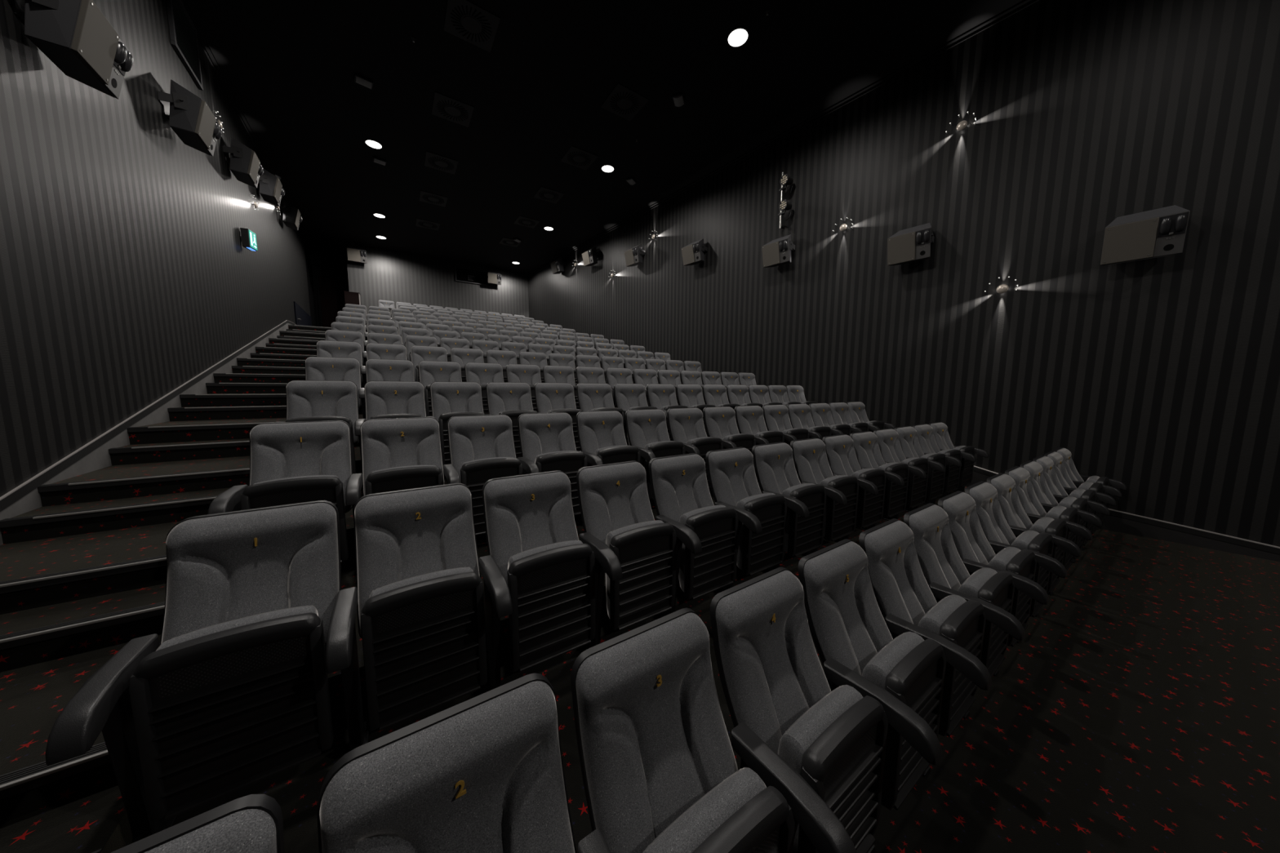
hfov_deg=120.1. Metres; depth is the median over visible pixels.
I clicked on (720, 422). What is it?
seat
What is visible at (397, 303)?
seat
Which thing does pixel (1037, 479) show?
seat
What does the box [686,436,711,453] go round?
seat cushion
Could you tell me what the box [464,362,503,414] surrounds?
seat
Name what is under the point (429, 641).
seat
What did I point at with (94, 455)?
baseboard
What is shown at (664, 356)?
seat
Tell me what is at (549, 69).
ceiling
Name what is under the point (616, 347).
seat
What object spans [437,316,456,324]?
seat
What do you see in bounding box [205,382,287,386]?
trim
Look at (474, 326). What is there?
seat
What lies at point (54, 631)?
trim
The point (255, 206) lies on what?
wall lamp
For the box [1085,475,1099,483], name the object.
seat cushion
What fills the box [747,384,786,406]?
seat
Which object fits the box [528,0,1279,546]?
wall
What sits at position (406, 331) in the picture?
seat
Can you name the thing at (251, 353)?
step
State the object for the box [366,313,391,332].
seat
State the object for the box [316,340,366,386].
seat
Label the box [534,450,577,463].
seat cushion
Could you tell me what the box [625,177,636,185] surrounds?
lamp
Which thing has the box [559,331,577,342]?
seat
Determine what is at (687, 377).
seat
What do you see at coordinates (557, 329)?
seat
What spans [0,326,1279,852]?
floor
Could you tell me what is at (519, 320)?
seat
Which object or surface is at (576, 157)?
ceiling vent
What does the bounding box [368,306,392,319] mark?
seat
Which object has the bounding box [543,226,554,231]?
recessed light
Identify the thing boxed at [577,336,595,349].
seat
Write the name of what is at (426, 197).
ceiling vent
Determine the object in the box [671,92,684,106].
lamp
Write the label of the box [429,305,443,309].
seat
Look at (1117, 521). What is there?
baseboard
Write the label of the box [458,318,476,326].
seat
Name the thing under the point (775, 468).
seat
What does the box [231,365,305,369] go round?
step
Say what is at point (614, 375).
seat
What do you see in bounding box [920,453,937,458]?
seat cushion
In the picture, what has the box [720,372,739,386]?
seat
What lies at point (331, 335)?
seat
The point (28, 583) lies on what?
trim
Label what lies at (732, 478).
seat
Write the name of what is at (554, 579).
seat
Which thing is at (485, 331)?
seat
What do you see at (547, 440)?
seat
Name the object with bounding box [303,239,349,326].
wall
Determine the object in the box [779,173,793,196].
spotlight
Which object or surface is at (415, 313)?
seat
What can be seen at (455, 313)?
seat
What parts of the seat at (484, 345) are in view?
backrest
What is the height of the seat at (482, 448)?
1.065 m
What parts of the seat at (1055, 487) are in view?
backrest, ribbed panel, armrest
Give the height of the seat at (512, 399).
1.065 m
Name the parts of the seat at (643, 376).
backrest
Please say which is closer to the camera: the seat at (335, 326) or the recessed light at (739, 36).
the recessed light at (739, 36)
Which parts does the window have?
glass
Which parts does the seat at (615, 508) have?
backrest, ribbed panel, armrest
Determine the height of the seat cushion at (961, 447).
0.550 m
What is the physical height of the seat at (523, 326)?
1.065 m
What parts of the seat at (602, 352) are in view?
backrest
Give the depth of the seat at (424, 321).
10.03 m
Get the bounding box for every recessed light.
[364,138,382,149]
[372,213,386,218]
[375,235,386,239]
[511,261,519,264]
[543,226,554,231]
[600,164,614,173]
[726,26,749,48]
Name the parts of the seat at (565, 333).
backrest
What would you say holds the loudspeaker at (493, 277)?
attached to the wall at (394, 276)
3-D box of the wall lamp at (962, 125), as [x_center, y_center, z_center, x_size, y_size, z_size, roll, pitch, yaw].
[5.035,-4.772,5.780,0.083,0.246,0.365,-5,8,-40]
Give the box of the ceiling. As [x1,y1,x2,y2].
[185,0,1022,273]
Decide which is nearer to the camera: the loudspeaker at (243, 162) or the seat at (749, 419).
the seat at (749, 419)
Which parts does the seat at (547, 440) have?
backrest, ribbed panel, armrest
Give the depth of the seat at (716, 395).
6.21 m
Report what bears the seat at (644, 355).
on the floor
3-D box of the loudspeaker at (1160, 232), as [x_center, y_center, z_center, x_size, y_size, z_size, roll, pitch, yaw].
[6.117,-2.332,4.488,0.418,0.602,0.597,-5,8,-40]
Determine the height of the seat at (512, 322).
1.065 m
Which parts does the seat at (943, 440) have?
backrest, ribbed panel, armrest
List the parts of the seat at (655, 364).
backrest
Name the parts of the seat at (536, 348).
backrest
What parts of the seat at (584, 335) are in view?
backrest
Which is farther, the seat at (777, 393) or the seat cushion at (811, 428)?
the seat at (777, 393)
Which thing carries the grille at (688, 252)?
attached to the loudspeaker at (693, 253)
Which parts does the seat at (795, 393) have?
backrest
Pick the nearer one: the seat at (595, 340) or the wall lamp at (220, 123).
the wall lamp at (220, 123)
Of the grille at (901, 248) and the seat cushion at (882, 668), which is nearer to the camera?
the seat cushion at (882, 668)
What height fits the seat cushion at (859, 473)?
0.550 m
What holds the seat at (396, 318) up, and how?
on the floor
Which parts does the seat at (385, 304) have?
backrest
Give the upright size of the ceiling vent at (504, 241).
0.021 m
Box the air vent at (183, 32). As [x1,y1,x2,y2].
[165,0,203,90]
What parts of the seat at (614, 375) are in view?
backrest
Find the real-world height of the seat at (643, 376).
1.065 m
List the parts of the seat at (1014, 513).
backrest, ribbed panel, armrest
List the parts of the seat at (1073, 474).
backrest, armrest, ribbed panel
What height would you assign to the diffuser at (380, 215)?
0.008 m
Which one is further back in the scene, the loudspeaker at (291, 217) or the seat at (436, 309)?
the seat at (436, 309)
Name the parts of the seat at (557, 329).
backrest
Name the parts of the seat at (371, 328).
backrest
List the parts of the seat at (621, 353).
backrest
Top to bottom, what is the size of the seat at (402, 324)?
1.065 m
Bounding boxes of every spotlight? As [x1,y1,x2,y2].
[778,199,792,221]
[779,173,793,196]
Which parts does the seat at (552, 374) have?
backrest, ribbed panel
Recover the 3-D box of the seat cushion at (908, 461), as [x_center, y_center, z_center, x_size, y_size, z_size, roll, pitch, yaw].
[3.299,0.654,4.512,0.406,0.550,0.110,-4,7,-33]
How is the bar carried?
attached to the wall at (1159, 377)
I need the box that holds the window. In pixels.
[454,266,488,285]
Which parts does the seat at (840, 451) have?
backrest, ribbed panel, armrest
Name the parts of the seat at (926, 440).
backrest, ribbed panel, armrest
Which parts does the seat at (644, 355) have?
backrest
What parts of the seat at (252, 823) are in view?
backrest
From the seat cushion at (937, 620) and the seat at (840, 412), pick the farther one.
the seat at (840, 412)
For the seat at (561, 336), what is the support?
on the floor
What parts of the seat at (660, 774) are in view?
backrest, ribbed panel, armrest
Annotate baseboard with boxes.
[0,320,295,545]
[964,466,1279,561]
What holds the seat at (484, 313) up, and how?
on the floor
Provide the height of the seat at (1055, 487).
1.065 m
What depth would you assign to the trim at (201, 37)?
6.78 m
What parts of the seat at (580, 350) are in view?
backrest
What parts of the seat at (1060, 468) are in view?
backrest, ribbed panel, armrest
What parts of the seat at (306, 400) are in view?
backrest, armrest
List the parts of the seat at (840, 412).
backrest, ribbed panel, armrest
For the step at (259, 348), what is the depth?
7.62 m
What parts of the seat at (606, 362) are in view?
backrest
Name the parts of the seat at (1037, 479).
backrest, ribbed panel, armrest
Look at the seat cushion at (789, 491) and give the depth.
3.12 m
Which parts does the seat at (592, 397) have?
backrest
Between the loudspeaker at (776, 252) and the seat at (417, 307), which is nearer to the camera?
the loudspeaker at (776, 252)
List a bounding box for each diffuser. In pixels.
[365,140,382,148]
[373,213,385,217]
[376,235,386,239]
[544,226,553,230]
[601,165,613,172]
[728,28,747,46]
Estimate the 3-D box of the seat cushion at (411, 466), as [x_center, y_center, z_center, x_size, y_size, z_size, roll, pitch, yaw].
[-1.667,0.554,2.641,0.406,0.550,0.110,-4,7,-33]
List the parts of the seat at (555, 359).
backrest, ribbed panel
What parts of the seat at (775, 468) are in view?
backrest, ribbed panel, armrest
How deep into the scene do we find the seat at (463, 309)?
15.89 m
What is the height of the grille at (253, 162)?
0.429 m
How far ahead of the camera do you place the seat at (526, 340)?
9.11 m
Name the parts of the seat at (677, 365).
backrest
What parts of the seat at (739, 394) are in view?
backrest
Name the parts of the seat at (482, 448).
backrest, ribbed panel, armrest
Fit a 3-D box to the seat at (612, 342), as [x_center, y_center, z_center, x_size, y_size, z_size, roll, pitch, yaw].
[-0.582,-2.273,11.829,0.577,1.065,0.599,-4,7,-33]
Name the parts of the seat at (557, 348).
backrest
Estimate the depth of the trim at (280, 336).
9.23 m
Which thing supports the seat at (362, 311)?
on the floor
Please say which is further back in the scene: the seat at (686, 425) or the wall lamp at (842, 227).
the wall lamp at (842, 227)
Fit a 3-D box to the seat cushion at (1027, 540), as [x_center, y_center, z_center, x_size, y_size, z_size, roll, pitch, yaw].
[3.030,1.110,2.914,0.406,0.550,0.110,-4,7,-33]
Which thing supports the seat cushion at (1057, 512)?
on the seat at (1029, 501)
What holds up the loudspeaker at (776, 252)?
attached to the wall at (1159, 377)
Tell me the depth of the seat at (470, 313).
14.86 m
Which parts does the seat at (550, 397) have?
backrest, ribbed panel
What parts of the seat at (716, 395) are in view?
backrest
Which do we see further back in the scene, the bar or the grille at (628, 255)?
the grille at (628, 255)
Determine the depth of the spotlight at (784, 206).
7.75 m
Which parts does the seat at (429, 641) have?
backrest, ribbed panel, armrest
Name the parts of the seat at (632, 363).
backrest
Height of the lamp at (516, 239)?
0.074 m
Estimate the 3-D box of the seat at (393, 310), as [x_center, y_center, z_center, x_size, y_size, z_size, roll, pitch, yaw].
[-7.420,-3.179,11.551,0.577,1.065,0.599,-4,7,-33]
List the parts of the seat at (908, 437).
backrest, ribbed panel, armrest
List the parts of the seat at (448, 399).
ribbed panel, backrest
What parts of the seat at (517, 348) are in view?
backrest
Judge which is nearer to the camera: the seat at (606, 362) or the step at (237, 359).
the step at (237, 359)
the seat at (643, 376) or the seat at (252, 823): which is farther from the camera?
the seat at (643, 376)
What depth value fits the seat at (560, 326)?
14.48 m
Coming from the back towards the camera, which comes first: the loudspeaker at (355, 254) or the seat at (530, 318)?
the seat at (530, 318)
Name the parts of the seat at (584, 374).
backrest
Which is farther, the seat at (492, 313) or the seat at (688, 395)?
the seat at (492, 313)
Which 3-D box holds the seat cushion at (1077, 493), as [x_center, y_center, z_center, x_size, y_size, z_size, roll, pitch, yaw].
[4.928,0.984,4.172,0.406,0.550,0.110,-4,7,-33]
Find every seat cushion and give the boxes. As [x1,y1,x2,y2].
[155,604,318,651]
[253,475,338,484]
[368,566,473,598]
[372,465,435,472]
[462,457,512,464]
[507,539,582,569]
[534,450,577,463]
[595,445,624,455]
[605,520,664,617]
[643,767,766,852]
[644,440,675,485]
[678,505,725,591]
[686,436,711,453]
[722,433,744,448]
[736,493,775,569]
[754,431,771,473]
[777,684,862,852]
[782,428,796,433]
[782,483,815,551]
[806,426,821,431]
[819,475,847,537]
[850,468,875,517]
[862,631,924,688]
[877,462,899,471]
[900,457,918,464]
[917,595,966,635]
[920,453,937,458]
[937,448,951,453]
[952,445,966,449]
[957,567,997,597]
[987,546,1021,570]
[1011,529,1039,549]
[1029,516,1054,532]
[1044,506,1066,518]
[1057,496,1076,507]
[1068,488,1085,497]
[1077,481,1093,489]
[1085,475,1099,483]
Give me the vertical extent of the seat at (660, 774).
1.065 m
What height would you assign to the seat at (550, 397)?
1.065 m
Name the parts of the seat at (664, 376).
backrest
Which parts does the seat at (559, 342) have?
backrest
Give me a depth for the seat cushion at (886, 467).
4.07 m
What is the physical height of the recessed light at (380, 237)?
0.017 m
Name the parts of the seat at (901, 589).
backrest, ribbed panel, armrest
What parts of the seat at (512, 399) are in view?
backrest, ribbed panel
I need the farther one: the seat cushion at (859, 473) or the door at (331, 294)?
the door at (331, 294)
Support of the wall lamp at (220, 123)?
attached to the wall at (126, 273)
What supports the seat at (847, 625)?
on the floor
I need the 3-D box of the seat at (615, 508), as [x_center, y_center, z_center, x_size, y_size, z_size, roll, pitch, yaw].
[-0.020,0.811,2.360,0.577,1.065,0.599,-4,7,-33]
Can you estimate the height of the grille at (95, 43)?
0.429 m
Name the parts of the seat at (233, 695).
armrest, ribbed panel, backrest, armrest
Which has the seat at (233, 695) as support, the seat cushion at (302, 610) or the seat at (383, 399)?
the seat cushion at (302, 610)
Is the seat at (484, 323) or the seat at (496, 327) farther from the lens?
the seat at (484, 323)
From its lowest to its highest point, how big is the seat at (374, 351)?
1.065 m
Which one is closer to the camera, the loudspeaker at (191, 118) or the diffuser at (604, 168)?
the loudspeaker at (191, 118)
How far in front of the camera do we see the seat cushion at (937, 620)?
1.87 m
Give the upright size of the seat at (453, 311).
1.065 m
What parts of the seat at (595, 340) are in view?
backrest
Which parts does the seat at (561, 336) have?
backrest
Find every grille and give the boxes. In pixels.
[71,0,119,84]
[194,99,216,149]
[247,150,260,183]
[272,177,282,203]
[293,208,300,228]
[346,248,360,262]
[488,272,497,284]
[550,260,557,274]
[582,250,590,266]
[624,248,634,266]
[681,244,694,265]
[761,241,780,267]
[887,231,915,265]
[1100,217,1159,265]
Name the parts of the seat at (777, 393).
backrest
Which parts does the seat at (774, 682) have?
backrest, ribbed panel, armrest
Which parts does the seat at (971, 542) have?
backrest, ribbed panel, armrest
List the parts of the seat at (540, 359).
backrest, ribbed panel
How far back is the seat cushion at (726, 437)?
4.40 m
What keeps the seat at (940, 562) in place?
on the floor
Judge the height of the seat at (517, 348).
1.065 m
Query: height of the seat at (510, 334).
1.065 m
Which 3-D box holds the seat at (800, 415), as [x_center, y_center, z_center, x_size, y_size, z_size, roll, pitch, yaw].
[2.603,0.206,5.521,0.577,1.065,0.599,-4,7,-33]
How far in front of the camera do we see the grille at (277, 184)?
8.37 m
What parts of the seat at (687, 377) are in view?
backrest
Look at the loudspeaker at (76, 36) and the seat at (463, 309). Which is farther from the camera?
the seat at (463, 309)
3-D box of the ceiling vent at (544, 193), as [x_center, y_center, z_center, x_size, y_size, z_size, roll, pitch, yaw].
[-2.614,-6.622,10.563,0.680,0.021,0.680,-4,7,-33]
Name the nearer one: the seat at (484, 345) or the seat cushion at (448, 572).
the seat cushion at (448, 572)
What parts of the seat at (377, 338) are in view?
backrest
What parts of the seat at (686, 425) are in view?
backrest, ribbed panel, armrest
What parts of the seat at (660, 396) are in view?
backrest, ribbed panel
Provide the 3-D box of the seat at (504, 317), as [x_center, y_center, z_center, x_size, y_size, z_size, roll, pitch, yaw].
[-5.026,-3.792,14.520,0.577,1.065,0.599,-4,7,-33]
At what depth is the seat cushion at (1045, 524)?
3.11 m
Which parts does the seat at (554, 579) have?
backrest, ribbed panel, armrest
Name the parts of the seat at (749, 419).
backrest, ribbed panel, armrest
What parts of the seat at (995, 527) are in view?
backrest, ribbed panel, armrest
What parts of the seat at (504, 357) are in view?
backrest, ribbed panel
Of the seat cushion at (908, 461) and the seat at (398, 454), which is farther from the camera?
the seat cushion at (908, 461)
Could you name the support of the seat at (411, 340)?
on the floor
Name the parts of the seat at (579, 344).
backrest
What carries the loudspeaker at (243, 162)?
attached to the wall at (126, 273)
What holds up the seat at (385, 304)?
on the floor
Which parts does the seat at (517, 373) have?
backrest, ribbed panel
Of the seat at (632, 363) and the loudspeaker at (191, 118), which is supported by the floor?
the seat at (632, 363)
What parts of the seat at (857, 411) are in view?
backrest, ribbed panel, armrest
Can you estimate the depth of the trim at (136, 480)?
2.86 m
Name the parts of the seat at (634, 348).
backrest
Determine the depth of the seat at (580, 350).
8.78 m
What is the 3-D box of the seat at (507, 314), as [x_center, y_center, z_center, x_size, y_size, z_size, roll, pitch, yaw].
[-5.939,-4.623,16.759,0.577,1.065,0.599,-4,7,-33]
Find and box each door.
[293,301,311,326]
[315,273,348,327]
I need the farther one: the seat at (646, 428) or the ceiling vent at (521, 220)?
the ceiling vent at (521, 220)
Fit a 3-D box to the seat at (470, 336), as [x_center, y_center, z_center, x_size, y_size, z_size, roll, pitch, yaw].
[-3.706,-1.622,8.392,0.577,1.065,0.599,-4,7,-33]
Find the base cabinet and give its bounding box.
[343,290,360,305]
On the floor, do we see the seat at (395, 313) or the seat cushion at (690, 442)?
the seat at (395, 313)
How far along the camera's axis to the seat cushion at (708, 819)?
0.98 m
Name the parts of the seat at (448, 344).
backrest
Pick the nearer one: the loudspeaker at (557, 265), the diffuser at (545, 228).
the diffuser at (545, 228)
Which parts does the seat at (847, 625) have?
backrest, ribbed panel, armrest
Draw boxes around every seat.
[44,500,368,842]
[111,794,284,852]
[208,420,363,583]
[274,380,366,496]
[305,356,365,418]
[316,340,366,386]
[316,673,611,852]
[324,321,367,351]
[324,329,367,365]
[335,315,368,340]
[337,311,367,332]
[342,306,367,326]
[345,303,366,314]
[353,483,512,731]
[360,417,460,496]
[364,381,435,419]
[365,359,414,382]
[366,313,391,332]
[366,342,407,359]
[367,324,403,345]
[367,332,408,359]
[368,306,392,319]
[368,309,391,317]
[368,318,395,326]
[378,299,395,317]
[391,308,410,320]
[392,311,413,317]
[393,315,416,329]
[395,302,411,308]
[397,303,413,308]
[398,320,423,336]
[399,306,417,314]
[400,327,429,346]
[405,335,437,361]
[410,345,447,382]
[412,310,431,319]
[413,303,427,307]
[415,305,431,311]
[416,314,435,322]
[418,307,435,315]
[418,318,439,328]
[418,360,462,416]
[426,323,449,337]
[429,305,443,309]
[430,381,484,465]
[431,329,457,346]
[432,307,448,312]
[432,312,450,319]
[436,310,453,317]
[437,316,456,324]
[440,337,469,361]
[442,320,462,331]
[444,306,457,311]
[447,414,539,535]
[449,309,463,314]
[450,347,484,382]
[451,325,474,338]
[452,314,468,321]
[454,311,470,319]
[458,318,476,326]
[459,308,472,312]
[460,332,484,348]
[464,322,484,333]
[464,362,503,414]
[465,311,479,316]
[470,315,485,323]
[471,313,486,320]
[471,339,498,363]
[474,310,486,314]
[475,327,497,340]
[478,320,494,328]
[480,312,493,320]
[482,470,622,672]
[485,324,503,334]
[485,382,539,458]
[486,349,517,382]
[487,311,499,315]
[487,315,501,319]
[487,318,502,324]
[487,333,510,350]
[494,314,507,320]
[496,321,512,329]
[498,329,518,342]
[501,313,512,317]
[501,342,526,364]
[502,316,515,322]
[504,320,518,326]
[505,326,523,336]
[506,364,541,412]
[509,315,521,320]
[511,336,533,351]
[514,324,529,331]
[517,318,530,324]
[517,412,603,524]
[519,351,547,382]
[520,321,533,328]
[520,331,538,343]
[522,316,534,322]
[524,328,541,337]
[528,343,551,365]
[530,325,545,333]
[531,320,543,325]
[534,322,548,329]
[534,337,555,353]
[534,382,582,451]
[540,333,557,345]
[542,329,558,339]
[542,365,579,408]
[546,326,560,339]
[548,353,577,385]
[549,324,562,331]
[552,345,577,369]
[555,339,576,359]
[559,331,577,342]
[559,334,577,351]
[561,328,575,337]
[570,608,856,852]
[574,332,595,346]
[576,341,598,356]
[576,346,602,368]
[576,355,607,383]
[576,366,616,407]
[576,382,626,439]
[576,410,655,468]
[576,460,702,631]
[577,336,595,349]
[590,333,604,343]
[593,337,613,349]
[595,342,617,356]
[597,348,625,368]
[600,355,633,382]
[605,367,647,407]
[609,339,624,347]
[613,343,636,358]
[613,383,667,445]
[617,349,646,368]
[624,357,658,383]
[625,408,700,499]
[630,345,654,359]
[632,368,675,406]
[636,351,666,369]
[645,358,680,383]
[646,383,688,440]
[648,453,762,599]
[653,352,670,365]
[657,369,681,405]
[665,360,684,384]
[666,407,737,497]
[675,384,715,436]
[680,370,706,404]
[684,360,702,384]
[701,371,729,404]
[702,384,740,432]
[702,406,768,470]
[705,447,808,575]
[709,567,942,852]
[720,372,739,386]
[726,384,762,408]
[734,405,796,473]
[737,372,756,386]
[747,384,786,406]
[751,442,847,556]
[762,404,822,446]
[767,385,808,405]
[785,385,817,404]
[786,403,843,439]
[790,437,878,542]
[798,538,991,810]
[808,403,862,435]
[822,434,904,530]
[828,402,879,432]
[846,401,895,432]
[849,431,926,520]
[858,518,1025,737]
[873,428,945,511]
[893,426,961,505]
[903,502,1048,677]
[912,423,976,497]
[928,422,989,493]
[937,490,1066,646]
[964,480,1081,617]
[986,472,1092,595]
[1004,466,1102,570]
[1020,460,1109,563]
[1032,455,1115,550]
[1044,451,1121,534]
[1053,447,1126,529]
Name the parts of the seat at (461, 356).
ribbed panel, backrest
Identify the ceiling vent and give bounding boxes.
[415,217,439,231]
[419,190,447,206]
[424,151,458,174]
[431,91,474,127]
[443,0,500,52]
[498,237,521,247]
[513,215,539,228]
[533,186,564,203]
[560,145,598,169]
[600,83,648,120]
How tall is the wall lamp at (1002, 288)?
0.246 m
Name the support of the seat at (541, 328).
on the floor
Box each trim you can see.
[0,495,217,528]
[0,555,166,593]
[0,601,164,649]
[0,742,111,799]
[37,467,249,492]
[92,848,102,852]
[108,440,249,453]
[126,422,274,432]
[167,405,286,411]
[179,394,286,398]
[181,0,306,237]
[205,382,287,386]
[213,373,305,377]
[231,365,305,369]
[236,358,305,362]
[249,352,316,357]
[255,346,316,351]
[265,343,316,347]
[268,337,319,342]
[276,335,324,340]
[279,330,324,335]
[286,328,325,333]
[288,324,331,328]
[526,0,1039,275]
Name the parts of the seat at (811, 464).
backrest, ribbed panel, armrest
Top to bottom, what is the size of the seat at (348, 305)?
1.065 m
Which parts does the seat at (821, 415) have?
backrest, ribbed panel, armrest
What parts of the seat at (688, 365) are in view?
backrest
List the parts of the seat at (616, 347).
backrest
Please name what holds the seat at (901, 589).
on the floor
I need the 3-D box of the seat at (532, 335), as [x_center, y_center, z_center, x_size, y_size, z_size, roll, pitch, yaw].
[-2.954,-2.115,10.257,0.577,1.065,0.599,-4,7,-33]
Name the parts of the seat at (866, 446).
backrest, ribbed panel, armrest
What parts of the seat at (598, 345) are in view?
backrest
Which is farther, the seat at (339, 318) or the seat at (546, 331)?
the seat at (546, 331)
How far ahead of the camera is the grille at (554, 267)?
15.28 m
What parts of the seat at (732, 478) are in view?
backrest, ribbed panel, armrest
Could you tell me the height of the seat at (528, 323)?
1.065 m
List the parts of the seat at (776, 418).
backrest, ribbed panel, armrest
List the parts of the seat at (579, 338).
backrest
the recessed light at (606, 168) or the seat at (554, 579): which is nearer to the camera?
the seat at (554, 579)
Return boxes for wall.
[0,0,310,497]
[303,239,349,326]
[345,242,528,317]
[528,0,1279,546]
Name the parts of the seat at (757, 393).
backrest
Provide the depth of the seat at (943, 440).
5.46 m
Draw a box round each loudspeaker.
[12,0,133,98]
[157,79,222,156]
[222,137,263,188]
[257,168,284,206]
[279,200,302,230]
[346,245,367,263]
[486,270,501,284]
[550,257,565,274]
[582,247,599,266]
[624,244,644,266]
[681,238,707,266]
[761,234,795,267]
[887,222,933,266]
[1100,204,1190,265]
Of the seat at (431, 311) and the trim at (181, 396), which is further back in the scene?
the seat at (431, 311)
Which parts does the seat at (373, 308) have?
backrest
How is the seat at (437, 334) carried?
on the floor
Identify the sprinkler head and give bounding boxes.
[765,8,769,15]
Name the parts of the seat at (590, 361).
backrest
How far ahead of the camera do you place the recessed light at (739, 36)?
5.75 m
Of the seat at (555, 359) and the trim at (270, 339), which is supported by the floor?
the seat at (555, 359)
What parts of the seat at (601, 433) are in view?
backrest, ribbed panel, armrest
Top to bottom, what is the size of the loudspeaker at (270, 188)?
0.602 m
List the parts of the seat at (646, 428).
backrest, ribbed panel, armrest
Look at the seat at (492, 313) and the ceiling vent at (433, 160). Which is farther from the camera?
the seat at (492, 313)
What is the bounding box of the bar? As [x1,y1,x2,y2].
[777,172,786,228]
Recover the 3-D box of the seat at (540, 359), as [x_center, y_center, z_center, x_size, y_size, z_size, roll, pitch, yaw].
[-1.854,-0.853,6.814,0.577,1.065,0.599,-4,7,-33]
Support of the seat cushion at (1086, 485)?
on the seat at (1060, 468)
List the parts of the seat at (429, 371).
ribbed panel, backrest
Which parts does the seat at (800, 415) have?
backrest, ribbed panel, armrest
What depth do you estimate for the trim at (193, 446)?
3.52 m
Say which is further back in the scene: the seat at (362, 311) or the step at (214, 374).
the seat at (362, 311)
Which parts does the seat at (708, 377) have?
backrest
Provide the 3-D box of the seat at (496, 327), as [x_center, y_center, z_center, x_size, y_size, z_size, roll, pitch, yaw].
[-4.185,-2.493,10.910,0.577,1.065,0.599,-4,7,-33]
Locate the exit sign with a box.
[240,227,257,251]
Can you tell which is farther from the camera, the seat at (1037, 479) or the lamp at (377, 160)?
the lamp at (377, 160)
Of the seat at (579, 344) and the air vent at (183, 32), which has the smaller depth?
the air vent at (183, 32)
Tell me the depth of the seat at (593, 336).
12.85 m
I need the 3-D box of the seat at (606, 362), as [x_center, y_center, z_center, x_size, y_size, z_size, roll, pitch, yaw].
[-0.431,-0.948,7.758,0.577,1.065,0.599,-4,7,-33]
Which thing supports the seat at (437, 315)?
on the floor
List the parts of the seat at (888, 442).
backrest, ribbed panel, armrest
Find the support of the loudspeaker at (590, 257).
attached to the wall at (1159, 377)
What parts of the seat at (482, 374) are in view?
backrest, ribbed panel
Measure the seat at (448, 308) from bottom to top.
1.065 m
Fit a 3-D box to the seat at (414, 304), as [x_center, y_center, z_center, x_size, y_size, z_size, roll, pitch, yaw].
[-8.784,-4.434,14.872,0.577,1.065,0.599,-4,7,-33]
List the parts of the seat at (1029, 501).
backrest, ribbed panel, armrest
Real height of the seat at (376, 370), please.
1.065 m
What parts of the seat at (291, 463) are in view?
armrest, ribbed panel, backrest, armrest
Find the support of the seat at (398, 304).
on the floor
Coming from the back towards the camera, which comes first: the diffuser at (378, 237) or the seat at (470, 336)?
the diffuser at (378, 237)
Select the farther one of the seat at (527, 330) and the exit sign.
the seat at (527, 330)
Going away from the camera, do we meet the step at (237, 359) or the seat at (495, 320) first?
the step at (237, 359)
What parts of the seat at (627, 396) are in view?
backrest, armrest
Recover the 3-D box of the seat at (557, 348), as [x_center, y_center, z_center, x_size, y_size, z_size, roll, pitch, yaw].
[-1.597,-1.320,8.399,0.577,1.065,0.599,-4,7,-33]
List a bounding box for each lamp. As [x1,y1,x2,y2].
[211,110,223,132]
[248,194,257,209]
[354,72,373,88]
[372,155,386,165]
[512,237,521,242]
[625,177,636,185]
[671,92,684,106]
[832,217,853,231]
[945,111,976,133]
[984,276,1017,293]
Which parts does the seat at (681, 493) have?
backrest, ribbed panel, armrest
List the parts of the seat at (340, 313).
backrest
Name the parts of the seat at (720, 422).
backrest, ribbed panel, armrest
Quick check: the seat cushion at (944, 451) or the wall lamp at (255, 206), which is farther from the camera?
the wall lamp at (255, 206)
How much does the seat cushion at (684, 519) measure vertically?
0.550 m
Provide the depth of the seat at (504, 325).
12.25 m
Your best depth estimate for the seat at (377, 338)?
6.60 m
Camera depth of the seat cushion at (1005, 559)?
2.49 m
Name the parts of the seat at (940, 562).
backrest, ribbed panel, armrest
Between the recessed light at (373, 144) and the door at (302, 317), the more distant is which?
the door at (302, 317)
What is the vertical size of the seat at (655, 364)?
1.065 m
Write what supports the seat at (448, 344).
on the floor
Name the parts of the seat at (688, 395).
backrest, ribbed panel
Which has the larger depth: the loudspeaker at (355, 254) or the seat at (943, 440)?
the loudspeaker at (355, 254)
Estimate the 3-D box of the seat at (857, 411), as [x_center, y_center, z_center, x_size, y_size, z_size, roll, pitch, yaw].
[4.026,0.111,6.464,0.577,1.065,0.599,-4,7,-33]
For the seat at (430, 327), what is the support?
on the floor
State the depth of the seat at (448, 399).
4.00 m
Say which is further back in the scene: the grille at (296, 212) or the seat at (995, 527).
the grille at (296, 212)

